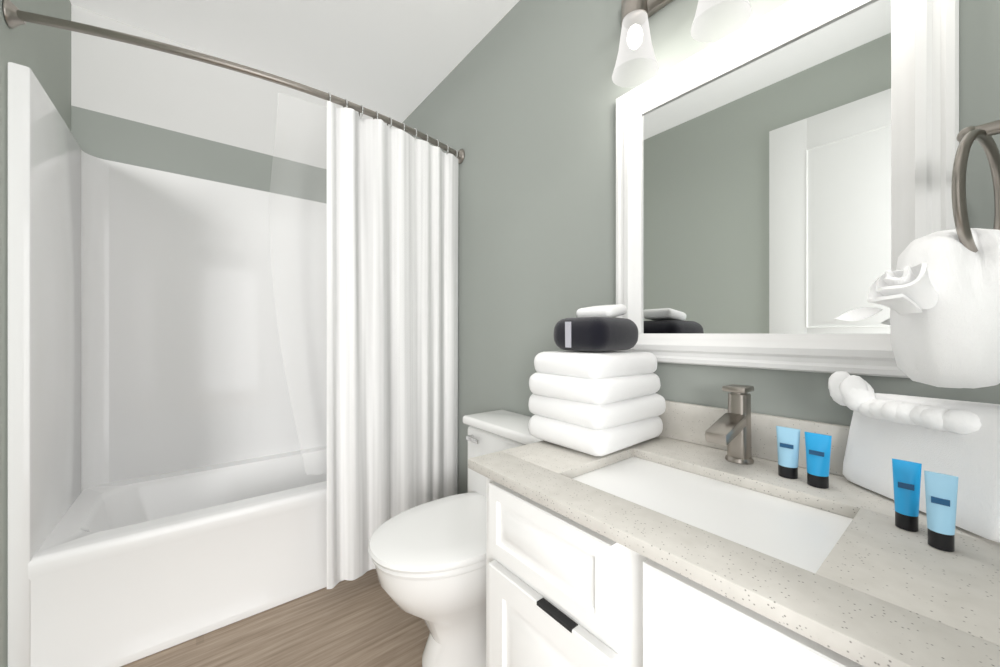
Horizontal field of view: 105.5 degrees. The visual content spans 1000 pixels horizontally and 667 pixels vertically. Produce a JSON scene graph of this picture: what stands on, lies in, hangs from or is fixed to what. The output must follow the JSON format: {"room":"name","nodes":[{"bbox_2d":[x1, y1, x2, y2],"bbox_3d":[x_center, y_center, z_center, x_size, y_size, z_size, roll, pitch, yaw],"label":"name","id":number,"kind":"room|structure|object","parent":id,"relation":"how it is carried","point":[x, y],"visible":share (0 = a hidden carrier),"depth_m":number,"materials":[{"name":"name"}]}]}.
{"room":"bathroom","nodes":[
{"label":"bathroom","id":0,"kind":"room"},
{"bbox_2d":[0,0,70,666],"bbox_3d":[-1.094,-0.168,0.619,0.100,2.435,2.618,0,0,-38],"label":"wall","id":1,"kind":"structure","parent":0,"point":[46,50],"depth_m":1.06,"materials":[{"name":"grey paint"}]},
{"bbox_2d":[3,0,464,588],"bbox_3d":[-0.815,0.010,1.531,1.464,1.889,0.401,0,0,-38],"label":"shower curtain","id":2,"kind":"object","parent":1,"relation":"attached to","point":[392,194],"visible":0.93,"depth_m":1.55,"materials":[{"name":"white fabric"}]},
{"bbox_2d":[71,4,398,203],"bbox_3d":[-1.259,-0.168,2.093,1.468,2.435,0.100,0,0,-38],"label":"wall","id":3,"kind":"structure","parent":0,"point":[131,104],"depth_m":1.84,"materials":[{"name":"grey paint"}]},
{"bbox_2d":[121,569,429,666],"bbox_3d":[-0.479,1.075,1.105,1.668,0.050,2.618,0,0,-38],"label":"floor","id":4,"kind":"structure","parent":0,"point":[354,623],"depth_m":1.31,"materials":[{"name":"brown wood"}]},
{"bbox_2d":[7,62,371,666],"bbox_3d":[-1.011,0.145,1.779,1.462,1.810,0.695,0,0,-38],"label":"bathtub","id":5,"kind":"object","parent":4,"relation":"on","point":[167,331],"visible":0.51,"depth_m":1.56,"materials":[{"name":"white plastic"}]},
{"bbox_2d":[368,410,542,666],"bbox_3d":[-0.122,0.689,1.296,0.663,0.722,0.549,0,0,-38],"label":"toilet","id":6,"kind":"object","parent":4,"relation":"on","point":[429,558],"visible":0.46,"depth_m":1.14,"materials":[{"name":"white ceramic"}]},
{"bbox_2d":[468,384,999,666],"bbox_3d":[0.383,0.585,0.747,0.553,0.931,0.779,0,0,-38],"label":"vanity","id":7,"kind":"object","parent":4,"relation":"on","point":[686,545],"visible":0.92,"depth_m":0.59,"materials":[{"name":"white"}]},
{"bbox_2d":[528,304,665,455],"bbox_3d":[0.263,0.103,1.042,0.308,0.367,0.262,0,0,-38],"label":"towel stack","id":8,"kind":"object","parent":7,"relation":"on","point":[593,397],"visible":1,"depth_m":0.94,"materials":[{"name":"white fabric"}]},
{"bbox_2d":[705,384,753,463],"bbox_3d":[0.506,0.204,0.835,0.156,0.170,0.056,0,0,-38],"label":"faucet","id":9,"kind":"object","parent":7,"relation":"on","point":[732,429],"depth_m":0.84,"materials":[{"name":"silver metal"}]},
{"bbox_2d":[776,426,799,478],"bbox_3d":[0.584,0.240,0.771,0.032,0.098,0.032,0,0,-1],"label":"toiletry tube","id":10,"kind":"object","parent":7,"relation":"on","point":[788,439],"visible":1,"depth_m":0.76,"materials":[{"name":"blue plastic"}]},
{"bbox_2d":[805,432,831,488],"bbox_3d":[0.606,0.240,0.724,0.032,0.098,0.032,0,0,-1],"label":"toiletry tube","id":11,"kind":"object","parent":7,"relation":"on","point":[818,446],"visible":1,"depth_m":0.72,"materials":[{"name":"blue plastic"}]},
{"bbox_2d":[892,458,921,531],"bbox_3d":[0.606,0.239,0.566,0.024,0.099,0.024,0,0,-1],"label":"toiletry tube","id":12,"kind":"object","parent":7,"relation":"on","point":[906,474],"visible":1,"depth_m":0.56,"materials":[{"name":"blue plastic"}]},
{"bbox_2d":[828,371,999,542],"bbox_3d":[0.681,0.179,0.635,0.157,0.213,0.222,0,0,-38],"label":"towel","id":13,"kind":"object","parent":7,"relation":"on","point":[960,439],"visible":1,"depth_m":0.61,"materials":[{"name":"white fabric"}]},
{"bbox_2d":[924,471,957,551],"bbox_3d":[0.597,0.239,0.515,0.024,0.099,0.024,0,0,-1],"label":"toiletry tube","id":14,"kind":"object","parent":7,"relation":"on","point":[941,490],"visible":1,"depth_m":0.51,"materials":[{"name":"blue plastic"}]},
{"bbox_2d":[70,0,519,122],"bbox_3d":[-0.479,-1.410,1.105,1.668,0.050,2.618,0,0,-38],"label":"ceiling","id":15,"kind":"structure","parent":0,"point":[386,57],"depth_m":1.75,"materials":[{"name":"white paint"}]},
{"bbox_2d":[403,0,999,493],"bbox_3d":[0.137,-0.168,1.591,0.100,2.435,2.618,0,0,-38],"label":"wall","id":16,"kind":"structure","parent":0,"point":[531,108],"depth_m":1.41,"materials":[{"name":"grey paint"}]},
{"bbox_2d":[612,0,672,85],"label":"sconce","id":17,"kind":"object","parent":16,"relation":"attached to","point":[636,15],"depth_m":1.03,"materials":[{"name":"white glass"}]},
{"bbox_2d":[690,0,702,39],"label":"sconce","id":18,"kind":"object","parent":16,"relation":"attached to","point":[699,6],"depth_m":0.87,"materials":[{"name":"white glass"}]},
{"bbox_2d":[616,0,958,377],"bbox_3d":[0.578,-0.326,0.922,0.032,0.815,0.684,0,0,-38],"label":"mirror","id":19,"kind":"object","parent":16,"relation":"attached to","point":[767,178],"visible":0.76,"depth_m":0.85,"materials":[{"name":"white mirror"}]},
{"bbox_3d":[0.301,-0.167,0.117,1.468,2.435,0.100,0,0,-38],"label":"wall","id":20,"kind":"structure","parent":0,"visible":0},
{"bbox_2d":[834,120,999,388],"bbox_3d":[0.681,-0.124,0.575,0.273,0.413,0.142,0,0,-10],"label":"hanging towel","id":21,"kind":"object","parent":20,"relation":"attached to","point":[942,295],"visible":1,"depth_m":0.53,"materials":[{"name":"white cotton terry fabric"},{"name":"brushed nickel"}]}
]}

